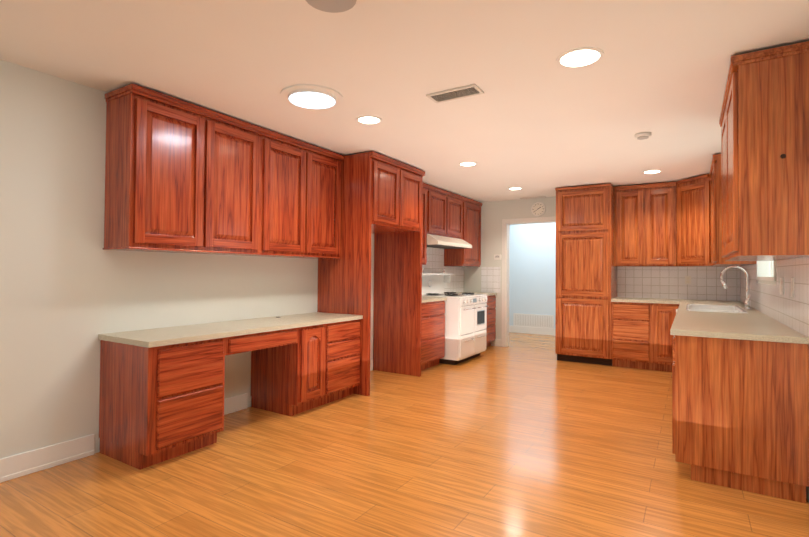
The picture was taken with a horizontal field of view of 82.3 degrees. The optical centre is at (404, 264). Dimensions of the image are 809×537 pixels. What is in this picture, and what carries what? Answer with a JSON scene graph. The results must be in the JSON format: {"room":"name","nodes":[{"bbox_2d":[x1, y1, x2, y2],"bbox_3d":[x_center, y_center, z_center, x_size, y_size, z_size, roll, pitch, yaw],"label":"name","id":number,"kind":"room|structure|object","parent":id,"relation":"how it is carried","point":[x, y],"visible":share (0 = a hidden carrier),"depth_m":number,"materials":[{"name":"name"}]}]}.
{"room":"kitchen","nodes":[
{"label":"kitchen","id":0,"kind":"room"},
{"bbox_2d":[0,59,455,458],"bbox_3d":[-1.745,0.054,3.759,0.100,2.455,10.670,0,-1,32],"label":"wall","id":1,"kind":"structure","parent":0,"point":[71,289],"depth_m":3.00,"materials":[{"name":"paint"}]},
{"bbox_2d":[0,434,94,482],"bbox_3d":[-3.295,1.161,1.137,0.018,0.135,4.620,0,-1,32],"label":"baseboard","id":2,"kind":"structure","parent":1,"relation":"attached to","point":[26,463],"depth_m":2.86,"materials":[{"name":"white wood"}]},
{"bbox_2d":[103,83,218,253],"bbox_3d":[-1.745,-0.639,3.337,0.340,1.055,0.608,0,-1,32],"label":"upper cabinet","id":3,"kind":"object","parent":1,"relation":"attached to","point":[181,176],"depth_m":3.16,"materials":[{"name":"brown wood"}]},
{"bbox_2d":[224,393,247,414],"bbox_3d":[-1.600,1.217,3.880,0.014,0.135,0.690,0,-1,32],"label":"baseboard","id":4,"kind":"structure","parent":1,"relation":"attached to","point":[239,402],"depth_m":4.06,"materials":[{"name":"white wood"}]},
{"bbox_2d":[211,113,266,254],"bbox_3d":[-1.505,-0.631,3.726,0.340,1.055,0.607,0,-1,32],"label":"upper cabinet","id":5,"kind":"object","parent":1,"relation":"attached to","point":[239,209],"depth_m":3.71,"materials":[{"name":"brown wood"}]},
{"bbox_2d":[263,130,314,258],"bbox_3d":[-1.185,-0.620,4.242,0.340,1.055,0.608,0,-1,32],"label":"upper cabinet","id":6,"kind":"object","parent":1,"relation":"attached to","point":[288,162],"depth_m":4.16,"materials":[{"name":"brown wood"}]},
{"bbox_2d":[315,146,343,258],"bbox_3d":[-0.945,-0.612,4.631,0.340,1.055,0.607,0,-1,32],"label":"upper cabinet","id":7,"kind":"object","parent":1,"relation":"attached to","point":[327,163],"depth_m":4.61,"materials":[{"name":"brown wood"}]},
{"bbox_2d":[370,359,372,370],"bbox_3d":[-0.656,1.249,5.407,0.014,0.135,0.980,0,-1,32],"label":"baseboard","id":8,"kind":"structure","parent":1,"relation":"attached to","point":[371,361],"depth_m":5.79,"materials":[{"name":"white wood"}]},
{"bbox_2d":[422,183,429,264],"bbox_3d":[-0.019,-0.558,6.128,0.340,1.100,0.750,0,-1,32],"label":"upper cabinet","id":9,"kind":"object","parent":1,"relation":"attached to","point":[426,188],"depth_m":6.30,"materials":[{"name":"brown wood"}]},
{"bbox_2d":[430,185,449,236],"bbox_3d":[0.352,-0.761,6.729,0.340,0.670,0.655,0,-1,32],"label":"upper cabinet","id":10,"kind":"object","parent":1,"relation":"attached to","point":[445,213],"depth_m":6.66,"materials":[{"name":"brown wood"}]},
{"bbox_2d":[422,247,463,291],"bbox_3d":[0.339,0.091,7.026,0.006,0.714,2.676,0,-1,32],"label":"wall tile","id":11,"kind":"structure","parent":1,"relation":"attached to","point":[435,261],"depth_m":7.50,"materials":[{"name":"white tile"}]},
{"bbox_2d":[450,192,465,238],"bbox_3d":[0.618,-0.752,7.158,0.340,0.670,0.655,0,-1,32],"label":"upper cabinet","id":12,"kind":"object","parent":1,"relation":"attached to","point":[457,203],"depth_m":7.18,"materials":[{"name":"brown wood"}]},
{"bbox_2d":[427,234,471,248],"bbox_3d":[0.549,-0.342,6.895,0.496,0.151,1.152,0,-1,32],"label":"range hood","id":13,"kind":"object","parent":12,"relation":"attached to","point":[437,241],"visible":0.75,"depth_m":6.70,"materials":[{"name":"white metal"}]},
{"bbox_2d":[444,199,481,266],"bbox_3d":[0.989,-0.524,7.757,0.340,1.100,0.762,0,-1,32],"label":"upper cabinet","id":14,"kind":"object","parent":1,"relation":"attached to","point":[467,257],"depth_m":7.59,"materials":[{"name":"brown wood"}]},
{"bbox_2d":[0,332,808,536],"bbox_3d":[0.230,1.324,3.569,4.955,0.060,12.770,0,-1,32],"label":"floor","id":15,"kind":"structure","parent":0,"point":[525,435],"depth_m":2.81,"materials":[{"name":"laminate"}]},
{"bbox_2d":[98,312,362,469],"bbox_3d":[-1.248,0.886,3.878,0.612,0.802,2.155,0,-1,32],"label":"desk","id":16,"kind":"object","parent":15,"relation":"on","point":[161,396],"visible":1,"depth_m":3.17,"materials":[{"name":"brown wood"}]},
{"bbox_2d":[317,151,424,395],"bbox_3d":[-0.347,0.096,5.242,0.711,2.440,1.075,0,-1,32],"label":"cabinet","id":17,"kind":"object","parent":15,"relation":"on","point":[381,198],"visible":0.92,"depth_m":5.01,"materials":[{"name":"brown wood"}]},
{"bbox_2d":[421,297,446,369],"bbox_3d":[0.097,0.882,6.037,0.627,0.900,0.768,0,-1,32],"label":"base cabinet","id":18,"kind":"object","parent":15,"relation":"on","point":[433,335],"visible":0.35,"depth_m":5.90,"materials":[{"name":"brown wood"}]},
{"bbox_2d":[422,268,487,364],"bbox_3d":[0.665,0.696,6.712,0.851,1.302,0.974,0,-1,32],"label":"range","id":19,"kind":"object","parent":15,"relation":"on","point":[465,324],"visible":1,"depth_m":6.37,"materials":[{"name":"white metal"}]},
{"bbox_2d":[456,292,496,346],"bbox_3d":[1.052,0.913,7.582,0.627,0.900,0.915,0,-1,32],"label":"base","id":20,"kind":"object","parent":15,"relation":"on","point":[491,320],"visible":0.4,"depth_m":7.62,"materials":[{"name":"brown wood"}]},
{"bbox_2d":[555,183,616,365],"bbox_3d":[2.595,0.140,6.598,0.725,2.440,0.627,0,-1,32],"label":"pantry cabinet","id":21,"kind":"object","parent":15,"relation":"on","point":[586,280],"visible":0.9,"depth_m":6.33,"materials":[{"name":"brown wood"}]},
{"bbox_2d":[611,302,679,371],"bbox_3d":[3.244,0.926,6.174,0.818,0.865,0.637,0,-1,32],"label":"base cabinet","id":22,"kind":"object","parent":15,"relation":"on","point":[641,337],"visible":0.9,"depth_m":5.95,"materials":[{"name":"brown wood"}]},
{"bbox_2d":[611,297,678,303],"bbox_3d":[3.233,0.476,6.194,0.780,0.034,0.629,0,-1,32],"label":"countertop","id":23,"kind":"structure","parent":22,"relation":"on","point":[618,299],"depth_m":6.03,"materials":[{"name":"stone"}]},
{"bbox_2d":[672,335,808,502],"bbox_3d":[2.960,0.895,4.363,0.639,0.865,4.016,0,-1,32],"label":"base cabinet","id":24,"kind":"object","parent":15,"relation":"on","point":[740,414],"visible":0.75,"depth_m":2.64,"materials":[{"name":"brown wood"}]},
{"bbox_2d":[670,299,808,343],"bbox_3d":[2.950,0.519,4.368,0.660,0.198,4.032,0,-1,32],"label":"countertop","id":25,"kind":"structure","parent":24,"relation":"on","point":[718,319],"depth_m":3.16,"materials":[{"name":"stone"}]},
{"bbox_2d":[720,265,751,309],"bbox_3d":[3.230,0.218,4.511,0.254,0.426,0.114,0,-1,32],"label":"tap","id":26,"kind":"object","parent":25,"relation":"on","point":[747,301],"visible":1,"depth_m":4.48,"materials":[{"name":"silver metal"}]},
{"bbox_2d":[0,0,808,201],"bbox_3d":[0.250,-1.186,3.609,4.955,0.050,12.770,0,-1,32],"label":"ceiling","id":27,"kind":"structure","parent":0,"point":[534,120],"depth_m":2.78,"materials":[{"name":"paint"}]},
{"bbox_2d":[280,84,342,108],"bbox_3d":[-0.643,-1.149,3.225,0.430,0.050,0.430,0,-1,32],"label":"ceiling light","id":28,"kind":"object","parent":27,"relation":"attached to","point":[311,96],"visible":0.98,"depth_m":3.14,"materials":[{"name":"white glass"}]},
{"bbox_2d":[306,0,355,12],"bbox_3d":[-0.327,-1.181,2.043,0.230,0.017,0.230,0,-1,32],"label":"speaker","id":29,"kind":"object","parent":27,"relation":"attached to","point":[333,6],"visible":1,"depth_m":2.09,"materials":[{"name":"grey plastic"}]},
{"bbox_2d":[356,115,381,124],"bbox_3d":[-0.284,-1.160,3.709,0.214,0.006,0.214,0,-1,32],"label":"recessed light","id":30,"kind":"object","parent":27,"relation":"in","point":[368,119],"visible":1,"depth_m":3.69,"materials":[{"name":"white glass"}]},
{"bbox_2d":[426,84,483,102],"bbox_3d":[0.343,-1.161,3.145,0.360,0.012,0.160,0,-1,32],"label":"ceiling vent","id":31,"kind":"object","parent":27,"relation":"in","point":[457,93],"visible":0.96,"depth_m":3.13,"materials":[{"name":"silver metal"}]},
{"bbox_2d":[458,162,477,166],"bbox_3d":[0.711,-1.129,5.186,0.214,0.006,0.214,0,-1,32],"label":"recessed light","id":32,"kind":"object","parent":27,"relation":"in","point":[466,164],"visible":0.96,"depth_m":5.20,"materials":[{"name":"white glass"}]},
{"bbox_2d":[508,187,522,189],"bbox_3d":[1.596,-1.099,6.673,0.214,0.006,0.214,0,-1,32],"label":"recessed light","id":33,"kind":"object","parent":27,"relation":"in","point":[515,188],"visible":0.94,"depth_m":6.65,"materials":[{"name":"white"}]},
{"bbox_2d":[520,196,545,199],"bbox_3d":[2.066,-1.079,7.452,0.400,0.012,0.100,0,-1,32],"label":"ceiling vent","id":34,"kind":"object","parent":27,"relation":"in","point":[533,197],"visible":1,"depth_m":7.42,"materials":[{"name":"silver metal"}]},
{"bbox_2d":[556,47,603,68],"bbox_3d":[0.991,-1.167,2.615,0.254,0.006,0.254,0,-1,32],"label":"recessed light","id":35,"kind":"object","parent":27,"relation":"in","point":[581,57],"visible":1,"depth_m":2.60,"materials":[{"name":"white glass"}]},
{"bbox_2d":[635,132,650,139],"bbox_3d":[2.075,-1.120,4.025,0.130,0.037,0.130,0,-1,32],"label":"smoke detector","id":36,"kind":"object","parent":27,"relation":"attached to","point":[642,135],"visible":1,"depth_m":3.99,"materials":[{"name":"white plastic"}]},
{"bbox_2d":[642,170,661,173],"bbox_3d":[2.945,-1.106,5.509,0.214,0.006,0.214,0,-1,32],"label":"recessed light","id":37,"kind":"object","parent":27,"relation":"in","point":[651,171],"visible":0.9,"depth_m":5.49,"materials":[{"name":"white glass"}]},
{"bbox_2d":[509,222,555,328],"bbox_3d":[3.118,0.178,9.198,3.950,2.455,0.100,0,-1,32],"label":"wall","id":38,"kind":"structure","parent":0,"point":[532,268],"depth_m":9.42,"materials":[{"name":"paint"}]},
{"bbox_2d":[509,325,554,335],"bbox_3d":[3.079,1.334,9.131,3.750,0.140,0.014,0,-1,32],"label":"baseboard","id":39,"kind":"structure","parent":38,"relation":"attached to","point":[516,329],"depth_m":9.42,"materials":[{"name":"white wood"}]},
{"bbox_2d":[513,313,553,327],"bbox_3d":[2.617,1.135,9.420,0.820,0.260,0.013,0,-1,32],"label":"air vent","id":40,"kind":"object","parent":38,"relation":"in","point":[535,320],"visible":1,"depth_m":9.41,"materials":[{"name":"white metal"}]},
{"bbox_2d":[464,197,722,345],"bbox_3d":[2.744,0.141,7.066,4.055,2.455,0.320,0,-1,32],"label":"wall","id":41,"kind":"structure","parent":0,"point":[494,214],"depth_m":7.85,"materials":[{"name":"paint"}]},
{"bbox_2d":[481,267,499,292],"bbox_3d":[1.469,0.252,7.895,0.345,0.437,0.006,0,-1,32],"label":"wall tile","id":42,"kind":"structure","parent":41,"relation":"attached to","point":[490,279],"depth_m":7.89,"materials":[{"name":"white tile"}]},
{"bbox_2d":[491,339,500,346],"bbox_3d":[1.470,1.311,7.869,0.370,0.120,0.014,0,-1,32],"label":"baseboard","id":43,"kind":"structure","parent":41,"relation":"attached to","point":[497,342],"depth_m":7.81,"materials":[{"name":"white wood"}]},
{"bbox_2d":[494,255,500,259],"bbox_3d":[1.574,-0.131,7.824,0.120,0.085,0.030,0,-1,32],"label":"thermostat","id":44,"kind":"object","parent":41,"relation":"attached to","point":[497,257],"visible":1,"depth_m":7.81,"materials":[{"name":"white plastic"}]},
{"bbox_2d":[502,216,555,346],"bbox_3d":[2.115,0.301,7.566,1.040,2.140,0.146,0,-1,32],"label":"door frame","id":45,"kind":"structure","parent":41,"relation":"attached to","point":[506,223],"depth_m":7.75,"materials":[{"name":"white wood"}]},
{"bbox_2d":[531,202,545,215],"bbox_3d":[2.161,-0.900,7.472,0.230,0.230,0.038,0,-1,32],"label":"clock","id":46,"kind":"object","parent":41,"relation":"attached to","point":[538,208],"visible":1,"depth_m":7.46,"materials":[{"name":"white"}]},
{"bbox_2d":[614,182,676,266],"bbox_3d":[3.298,-0.529,6.339,0.741,1.100,0.351,0,-1,32],"label":"upper cabinet","id":47,"kind":"object","parent":41,"relation":"attached to","point":[645,225],"visible":0.98,"depth_m":6.19,"materials":[{"name":"brown wood"}]},
{"bbox_2d":[617,267,739,300],"bbox_3d":[3.680,0.244,6.293,1.442,0.437,0.006,0,-1,32],"label":"wall tile","id":48,"kind":"structure","parent":41,"relation":"attached to","point":[655,282],"depth_m":6.27,"materials":[{"name":"white tile"}]},
{"bbox_2d":[741,256,808,501],"bbox_3d":[1.620,0.044,1.490,0.100,2.455,10.350,0,-1,32],"label":"wall","id":49,"kind":"structure","parent":0,"point":[774,283],"depth_m":3.58,"materials":[{"name":"paint"}]},
{"bbox_2d":[676,174,740,266],"bbox_3d":[3.820,-0.533,5.813,0.697,1.100,0.697,0,-1,32],"label":"upper cabinet","id":50,"kind":"object","parent":49,"relation":"attached to","point":[693,204],"visible":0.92,"depth_m":5.74,"materials":[{"name":"brown wood"}]},
{"bbox_2d":[709,154,756,265],"bbox_3d":[3.510,-0.548,4.982,0.351,1.100,1.038,0,-1,32],"label":"upper cabinet","id":51,"kind":"object","parent":49,"relation":"attached to","point":[717,259],"visible":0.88,"depth_m":4.64,"materials":[{"name":"brown wood"}]},
{"bbox_2d":[719,41,808,260],"bbox_3d":[2.269,-0.590,2.976,0.351,1.100,1.242,0,-1,32],"label":"upper cabinet","id":52,"kind":"object","parent":49,"relation":"attached to","point":[764,120],"visible":1,"depth_m":2.47,"materials":[{"name":"brown wood"}]},
{"bbox_2d":[757,261,775,280],"bbox_3d":[3.103,-0.299,3.901,0.111,0.859,1.099,0,-1,32],"label":"window","id":53,"kind":"structure","parent":49,"relation":"in","point":[766,270],"depth_m":4.32,"materials":[{"name":"white"}]},
{"bbox_2d":[740,256,808,337],"bbox_3d":[3.194,0.206,4.136,0.006,0.437,4.173,0,-1,32],"label":"wall tile","id":54,"kind":"structure","parent":49,"relation":"attached to","point":[786,308],"depth_m":3.09,"materials":[{"name":"white tile"}]},
{"bbox_2d":[780,278,783,294],"bbox_3d":[2.607,0.147,3.200,0.008,0.116,0.120,0,-1,32],"label":"electrical outlet","id":55,"kind":"object","parent":54,"relation":"attached to","point":[781,286],"visible":1,"depth_m":3.15,"materials":[{"name":"white plastic"}]}
]}

